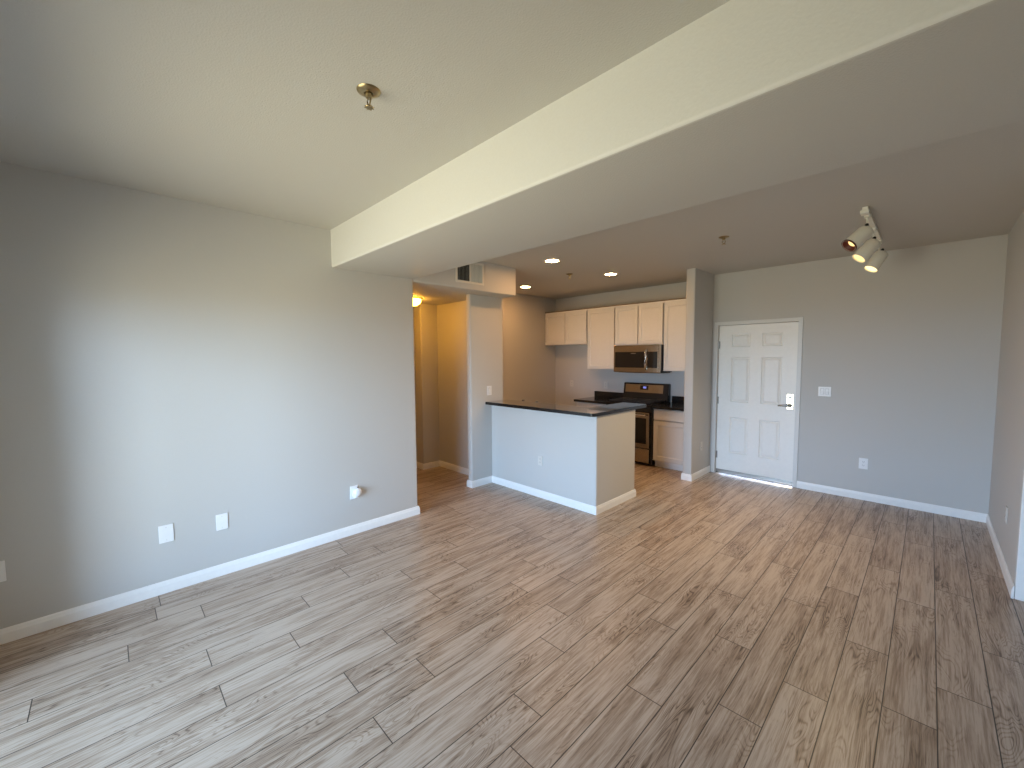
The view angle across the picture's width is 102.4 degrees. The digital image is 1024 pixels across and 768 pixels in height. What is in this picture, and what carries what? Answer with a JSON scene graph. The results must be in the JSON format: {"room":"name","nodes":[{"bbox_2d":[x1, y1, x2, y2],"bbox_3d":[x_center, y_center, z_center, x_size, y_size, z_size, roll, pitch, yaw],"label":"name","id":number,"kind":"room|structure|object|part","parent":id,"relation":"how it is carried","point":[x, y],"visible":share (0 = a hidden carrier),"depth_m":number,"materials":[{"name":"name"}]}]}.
{"room":"empty living room","nodes":[
{"label":"empty living room","id":0,"kind":"room"},
{"bbox_2d":[0,162,417,628],"bbox_3d":[-2.133,0.068,3.171,3.101,2.735,0.120,-4,5,-44],"label":"wall","id":1,"kind":"structure","parent":0,"point":[164,360],"depth_m":2.86,"materials":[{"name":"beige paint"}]},
{"bbox_2d":[0,560,5,581],"bbox_3d":[-2.941,1.075,2.341,0.080,0.121,0.007,-4,5,-44],"label":"blank wall plate","id":2,"kind":"object","parent":1,"relation":"attached to","point":[2,563],"visible":1,"depth_m":2.36,"materials":[{"name":"white plastic"}]},
{"bbox_2d":[158,523,173,543],"bbox_3d":[-2.406,1.042,2.868,0.080,0.124,0.007,-4,5,-44],"label":"blank wall plate","id":3,"kind":"object","parent":1,"relation":"attached to","point":[166,532],"visible":1,"depth_m":2.87,"materials":[{"name":"white plastic"}]},
{"bbox_2d":[0,506,419,644],"bbox_3d":[-2.026,1.383,3.345,2.864,0.086,0.133,-4,5,-44],"label":"baseboard","id":4,"kind":"structure","parent":1,"relation":"attached to","point":[25,629],"depth_m":2.92,"materials":[{"name":"white paint"}]},
{"bbox_2d":[216,513,227,530],"bbox_3d":[-2.177,1.034,3.094,0.074,0.120,0.007,-4,5,-44],"label":"blank wall plate","id":5,"kind":"object","parent":1,"relation":"attached to","point":[221,519],"visible":1,"depth_m":3.09,"materials":[{"name":"white plastic"}]},
{"bbox_2d":[350,485,357,499],"bbox_3d":[-1.456,0.999,3.803,0.074,0.122,0.009,-4,5,-44],"label":"wall outlet","id":6,"kind":"object","parent":1,"relation":"attached to","point":[352,488],"visible":0.63,"depth_m":3.79,"materials":[{"name":"white plastic"}]},
{"bbox_2d":[353,487,361,497],"bbox_3d":[-1.423,0.998,3.784,0.078,0.101,0.063,-4,5,-44],"label":"plug","id":7,"kind":"object","parent":6,"relation":"attached to","point":[357,492],"visible":1,"depth_m":3.76,"materials":[{"name":"white plastic"}]},
{"bbox_2d":[413,294,502,480],"bbox_3d":[-1.253,0.033,6.224,0.555,2.394,2.693,-4,5,-44],"label":"wall","id":8,"kind":"structure","parent":0,"point":[458,346],"depth_m":5.77,"materials":[{"name":"beige paint"}]},
{"bbox_2d":[417,460,468,474],"bbox_3d":[-1.354,1.188,6.260,0.295,0.086,2.599,-4,5,-44],"label":"baseboard","id":9,"kind":"structure","parent":8,"relation":"attached to","point":[429,465],"depth_m":6.02,"materials":[{"name":"white paint"}]},
{"bbox_2d":[487,386,491,394],"bbox_3d":[-0.287,0.084,5.277,0.076,0.120,0.014,-4,5,-44],"label":"light switch","id":10,"kind":"object","parent":8,"relation":"attached to","point":[489,388],"visible":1,"depth_m":5.27,"materials":[{"name":"white plastic"}]},
{"bbox_2d":[413,261,515,304],"bbox_3d":[-1.513,-1.301,5.701,1.460,0.340,2.960,-4,5,-44],"label":"ceiling","id":11,"kind":"structure","parent":0,"point":[439,288],"depth_m":4.88,"materials":[{"name":"beige paint"}]},
{"bbox_2d":[413,297,421,305],"bbox_3d":[-1.283,-1.056,5.309,0.252,0.099,0.252,-4,5,-44],"label":"hall ceiling light","id":12,"kind":"object","parent":11,"relation":"attached to","point":[416,300],"visible":0.48,"depth_m":5.25,"materials":[{"name":"white glass"}]},
{"bbox_2d":[455,263,483,285],"bbox_3d":[-0.472,-1.257,4.641,0.404,0.250,0.012,-4,5,-44],"label":"ceiling vent","id":13,"kind":"object","parent":11,"relation":"in","point":[473,273],"visible":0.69,"depth_m":4.65,"materials":[{"name":"white metal"}]},
{"bbox_2d":[0,462,1023,767],"bbox_3d":[0.483,1.401,4.105,8.100,0.080,8.460,-4,5,-44],"label":"floor","id":14,"kind":"structure","parent":0,"point":[715,619],"depth_m":2.29,"materials":[{"name":"brown wood"}]},
{"bbox_2d":[576,402,605,407],"bbox_3d":[1.508,0.727,7.012,0.596,0.871,0.603,-4,5,-44],"label":"base cabinet","id":15,"kind":"object","parent":14,"relation":"on","point":[579,404],"visible":0.19,"depth_m":6.82,"materials":[{"name":"white paint"}]},
{"bbox_2d":[574,391,622,403],"bbox_3d":[1.487,0.223,6.970,0.637,0.140,0.624,-4,5,-44],"label":"countertop","id":16,"kind":"structure","parent":15,"relation":"on","point":[600,397],"depth_m":7.06,"materials":[{"name":"black stone"}]},
{"bbox_2d":[606,382,670,465],"bbox_3d":[1.961,0.596,6.477,0.684,1.197,0.770,-4,5,-44],"label":"range","id":17,"kind":"object","parent":14,"relation":"on","point":[650,394],"visible":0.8,"depth_m":6.19,"materials":[{"name":"silver metal"}]},
{"bbox_2d":[606,397,669,406],"bbox_3d":[1.977,0.272,6.475,0.632,0.054,0.768,-4,5,-44],"label":"cooktop","id":18,"kind":"object","parent":17,"relation":"in","point":[649,401],"depth_m":6.40,"materials":[{"name":"glass"}]},
{"bbox_3d":[1.764,1.054,6.326,0.029,0.208,0.726,-4,5,-44],"label":"drawer","id":19,"kind":"part","parent":17,"relation":"part of","materials":[{"name":"silver metal"}]},
{"bbox_3d":[1.759,0.673,6.299,0.035,0.528,0.726,-4,5,-44],"label":"oven door","id":20,"kind":"part","parent":17,"relation":"part of","materials":[{"name":"silver metal"}]},
{"bbox_3d":[2.123,0.074,6.635,0.021,0.127,0.650,-4,5,-44],"label":"control panel","id":21,"kind":"part","parent":17,"relation":"part of","materials":[{"name":"silver metal"}]},
{"bbox_2d":[652,409,683,470],"bbox_3d":[2.469,0.785,6.040,0.596,0.871,0.568,-4,5,-44],"label":"base cabinet","id":22,"kind":"object","parent":14,"relation":"on","point":[668,428],"visible":0.57,"depth_m":5.88,"materials":[{"name":"white paint"}]},
{"bbox_2d":[652,396,683,410],"bbox_3d":[2.451,0.280,5.995,0.637,0.140,0.572,-4,5,-44],"label":"countertop","id":23,"kind":"structure","parent":22,"relation":"on","point":[677,404],"depth_m":6.00,"materials":[{"name":"black stone"}]},
{"bbox_3d":[2.262,0.454,5.816,0.019,0.150,0.542,-4,5,-44],"label":"drawer","id":24,"kind":"part","parent":22,"relation":"part of","materials":[{"name":"white paint"}]},
{"bbox_2d":[0,0,1023,298],"bbox_3d":[0.189,-1.398,3.647,7.220,0.100,8.460,-4,5,-44],"label":"ceiling","id":25,"kind":"structure","parent":0,"point":[256,107],"depth_m":1.91,"materials":[{"name":"white paint"}]},
{"bbox_2d":[356,83,380,110],"bbox_3d":[-0.594,-1.181,1.710,0.097,0.068,0.097,-4,5,-44],"label":"sprinkler","id":26,"kind":"object","parent":25,"relation":"attached to","point":[369,91],"visible":1,"depth_m":1.70,"materials":[{"name":"gold metal"}]},
{"bbox_2d":[544,259,559,262],"bbox_3d":[0.462,-1.417,4.738,0.188,0.005,0.188,-4,5,-44],"label":"recessed light","id":27,"kind":"object","parent":25,"relation":"in","point":[546,260],"visible":1,"depth_m":4.72,"materials":[{"name":"white paint"}]},
{"bbox_2d":[604,273,617,275],"bbox_3d":[1.327,-1.475,5.535,0.188,0.005,0.188,-4,5,-44],"label":"recessed light","id":28,"kind":"object","parent":25,"relation":"in","point":[605,274],"visible":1,"depth_m":5.55,"materials":[{"name":"white paint"}]},
{"bbox_2d":[330,0,1023,278],"bbox_3d":[0.545,-1.082,2.006,0.807,0.319,5.200,-4,5,-44],"label":"ceiling beam","id":29,"kind":"structure","parent":25,"relation":"attached to","point":[747,95],"depth_m":1.48,"materials":[{"name":"white paint"}]},
{"bbox_2d":[719,236,729,244],"bbox_3d":[1.978,-1.337,3.845,0.092,0.068,0.092,-4,5,-44],"label":"sprinkler","id":30,"kind":"object","parent":25,"relation":"attached to","point":[723,238],"visible":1,"depth_m":3.83,"materials":[{"name":"gold metal"}]},
{"bbox_2d":[841,206,887,271],"bbox_3d":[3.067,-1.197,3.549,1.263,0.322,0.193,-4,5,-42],"label":"track light","id":31,"kind":"object","parent":25,"relation":"attached to","point":[862,234],"visible":1,"depth_m":3.49,"materials":[{"name":"white metal"}]},
{"bbox_3d":[2.998,-1.089,3.553,0.091,0.064,0.082,-4,5,-44],"label":"bulb","id":32,"kind":"part","parent":31,"relation":"part of","materials":[{"name":"white"}]},
{"bbox_3d":[3.416,-1.100,3.915,0.092,0.053,0.089,-4,5,-44],"label":"bulb","id":33,"kind":"part","parent":31,"relation":"part of","materials":[{"name":"white"}]},
{"bbox_2d":[502,294,554,403],"bbox_3d":[-0.043,-0.212,7.247,2.624,2.735,0.119,-4,5,-44],"label":"wall","id":34,"kind":"structure","parent":0,"point":[528,363],"depth_m":7.46,"materials":[{"name":"beige paint"}]},
{"bbox_2d":[492,405,634,505],"bbox_3d":[0.584,0.783,5.063,0.795,1.028,1.599,-4,5,-44],"label":"wall","id":35,"kind":"structure","parent":0,"point":[588,460],"depth_m":4.59,"materials":[{"name":"beige paint"}]},
{"bbox_2d":[538,455,542,465],"bbox_3d":[0.325,0.886,4.758,0.009,0.112,0.070,-4,5,-44],"label":"wall outlet","id":36,"kind":"object","parent":35,"relation":"attached to","point":[540,458],"visible":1,"depth_m":4.75,"materials":[{"name":"white plastic"}]},
{"bbox_2d":[467,476,635,514],"bbox_3d":[0.439,1.259,5.007,1.908,0.086,0.828,2,4,33],"label":"baseboard","id":37,"kind":"structure","parent":35,"relation":"attached to","point":[595,510],"depth_m":4.68,"materials":[{"name":"white paint"}]},
{"bbox_2d":[485,400,646,416],"bbox_3d":[0.628,0.250,5.053,1.110,0.036,1.631,-4,5,-44],"label":"countertop","id":38,"kind":"structure","parent":35,"relation":"on","point":[602,410],"depth_m":4.61,"materials":[{"name":"black stone"}]},
{"bbox_2d":[555,282,686,405],"bbox_3d":[1.905,-0.211,7.055,0.120,2.735,2.890,-4,5,-44],"label":"wall","id":39,"kind":"structure","parent":0,"point":[570,360],"depth_m":7.34,"materials":[{"name":"beige paint"}]},
{"bbox_2d":[545,308,587,345],"bbox_3d":[1.066,-1.024,7.535,0.319,0.614,0.957,-4,5,-44],"label":"upper cabinet","id":40,"kind":"object","parent":39,"relation":"attached to","point":[567,327],"visible":0.96,"depth_m":7.39,"materials":[{"name":"white paint"}]},
{"bbox_3d":[0.793,-1.008,7.599,0.019,0.553,0.460,-4,5,-44],"label":"door","id":41,"kind":"part","parent":40,"relation":"part of","materials":[{"name":"white paint"}]},
{"bbox_3d":[1.068,-1.323,7.518,0.309,0.014,0.957,-4,5,-44],"label":"panel","id":42,"kind":"part","parent":40,"relation":"part of","materials":[{"name":"white wood"}]},
{"bbox_3d":[1.126,-0.988,7.262,0.019,0.553,0.460,-4,5,-44],"label":"door","id":43,"kind":"part","parent":40,"relation":"part of","materials":[{"name":"white paint"}]},
{"bbox_2d":[587,305,615,368],"bbox_3d":[1.595,-0.777,7.015,0.319,1.044,0.540,-4,5,-44],"label":"upper cabinet","id":44,"kind":"object","parent":39,"relation":"attached to","point":[601,320],"visible":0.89,"depth_m":6.90,"materials":[{"name":"white paint"}]},
{"bbox_2d":[594,391,622,397],"bbox_3d":[1.705,0.188,7.185,0.021,0.102,0.622,-4,5,-44],"label":"backsplash","id":45,"kind":"structure","parent":39,"relation":"attached to","point":[596,393],"depth_m":7.19,"materials":[{"name":"black stone"}]},
{"bbox_2d":[615,300,664,345],"bbox_3d":[2.073,-0.943,6.518,0.319,0.654,0.821,-4,5,-44],"label":"upper cabinet","id":46,"kind":"object","parent":39,"relation":"attached to","point":[642,323],"visible":0.95,"depth_m":6.38,"materials":[{"name":"white paint"}]},
{"bbox_3d":[1.824,-0.926,6.558,0.019,0.593,0.392,-4,5,-44],"label":"door","id":47,"kind":"part","parent":46,"relation":"part of","materials":[{"name":"white paint"}]},
{"bbox_3d":[2.075,-1.263,6.500,0.309,0.014,0.821,-4,5,-44],"label":"panel","id":48,"kind":"part","parent":46,"relation":"part of","materials":[{"name":"white wood"}]},
{"bbox_2d":[614,344,671,372],"bbox_3d":[2.039,-0.395,6.491,0.458,0.430,0.784,-4,5,-44],"label":"microwave","id":49,"kind":"object","parent":46,"relation":"attached to","point":[627,358],"visible":0.98,"depth_m":6.32,"materials":[{"name":"silver metal"}]},
{"bbox_3d":[2.019,-0.368,6.230,0.061,0.316,0.030,-4,5,-44],"label":"handle","id":50,"kind":"part","parent":49,"relation":"part of","materials":[{"name":"silver metal"}]},
{"bbox_3d":[2.104,-0.363,6.176,0.004,0.245,0.152,-4,5,-44],"label":"control panel","id":51,"kind":"part","parent":49,"relation":"part of","materials":[{"name":"black glass"}]},
{"bbox_3d":[2.192,-0.374,6.112,0.034,0.423,0.029,-4,5,-44],"label":"trim","id":52,"kind":"part","parent":49,"relation":"part of","materials":[{"name":"silver metal"}]},
{"bbox_3d":[2.109,-0.908,6.270,0.019,0.593,0.392,-4,5,-44],"label":"door","id":53,"kind":"part","parent":46,"relation":"part of","materials":[{"name":"white paint"}]},
{"bbox_2d":[663,298,685,370],"bbox_3d":[2.561,-0.716,6.038,0.319,1.051,0.562,-4,5,-44],"label":"upper cabinet","id":54,"kind":"object","parent":39,"relation":"attached to","point":[675,309],"visible":0.56,"depth_m":6.01,"materials":[{"name":"white paint"}]},
{"bbox_2d":[672,396,683,402],"bbox_3d":[2.678,0.246,6.201,0.021,0.102,0.548,-4,5,-44],"label":"backsplash","id":55,"kind":"structure","parent":39,"relation":"attached to","point":[675,399],"depth_m":6.32,"materials":[{"name":"black stone"}]},
{"bbox_2d":[683,268,713,474],"bbox_3d":[2.643,-0.125,5.675,1.013,2.735,0.115,-4,5,-44],"label":"wall","id":56,"kind":"structure","parent":0,"point":[700,283],"depth_m":5.40,"materials":[{"name":"beige paint"}]},
{"bbox_2d":[681,465,709,481],"bbox_3d":[2.515,1.206,5.627,0.656,0.086,0.141,-4,5,-44],"label":"baseboard","id":57,"kind":"structure","parent":56,"relation":"attached to","point":[687,477],"depth_m":5.44,"materials":[{"name":"white paint"}]},
{"bbox_2d":[710,234,1007,513],"bbox_3d":[3.780,-0.076,4.818,0.140,2.735,2.705,-4,5,-44],"label":"wall","id":58,"kind":"structure","parent":0,"point":[907,351],"depth_m":4.39,"materials":[{"name":"beige paint"}]},
{"bbox_2d":[711,317,802,487],"bbox_3d":[3.188,0.214,5.410,0.180,2.085,1.010,-4,5,-44],"label":"door","id":59,"kind":"structure","parent":58,"relation":"in","point":[758,363],"depth_m":5.37,"materials":[{"name":"white paint"}]},
{"bbox_3d":[3.454,0.221,5.116,0.009,0.193,0.074,-4,5,-44],"label":"lock plate","id":60,"kind":"part","parent":59,"relation":"part of","materials":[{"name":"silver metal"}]},
{"bbox_2d":[818,386,830,396],"bbox_3d":[3.668,0.088,4.833,0.014,0.114,0.122,-4,5,-44],"label":"light switch","id":61,"kind":"object","parent":58,"relation":"attached to","point":[822,391],"visible":1,"depth_m":4.83,"materials":[{"name":"white plastic"}]},
{"bbox_2d":[859,458,867,469],"bbox_3d":[3.940,0.893,4.618,0.009,0.122,0.078,-4,5,-44],"label":"wall outlet","id":62,"kind":"object","parent":58,"relation":"attached to","point":[863,462],"visible":1,"depth_m":4.62,"materials":[{"name":"white plastic"}]},
{"bbox_2d":[797,481,1014,598],"bbox_3d":[3.429,1.312,3.912,1.770,0.086,1.548,-4,5,-44],"label":"baseboard","id":63,"kind":"structure","parent":58,"relation":"attached to","point":[953,512],"depth_m":4.26,"materials":[{"name":"white paint"}]},
{"bbox_2d":[988,211,1023,594],"bbox_3d":[4.013,0.026,3.236,1.755,2.735,0.123,-4,5,-44],"label":"wall","id":64,"kind":"structure","parent":0,"point":[1007,473],"depth_m":3.26,"materials":[{"name":"beige paint"}]},
{"bbox_2d":[1005,506,1007,523],"bbox_3d":[3.747,0.990,3.124,0.074,0.122,0.009,-4,5,-44],"label":"wall outlet","id":65,"kind":"object","parent":64,"relation":"attached to","point":[1006,507],"visible":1,"depth_m":3.10,"materials":[{"name":"white plastic"}]},
{"bbox_3d":[3.787,0.089,2.300,0.114,2.735,0.963,-4,5,-44],"label":"wall","id":66,"kind":"structure","parent":0,"visible":0},
{"bbox_2d":[1014,477,1023,600],"bbox_3d":[3.720,0.395,2.337,0.073,2.119,1.015,-4,5,-44],"label":"door","id":67,"kind":"structure","parent":66,"relation":"in","point":[1019,584],"depth_m":2.71,"materials":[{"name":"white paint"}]}
]}

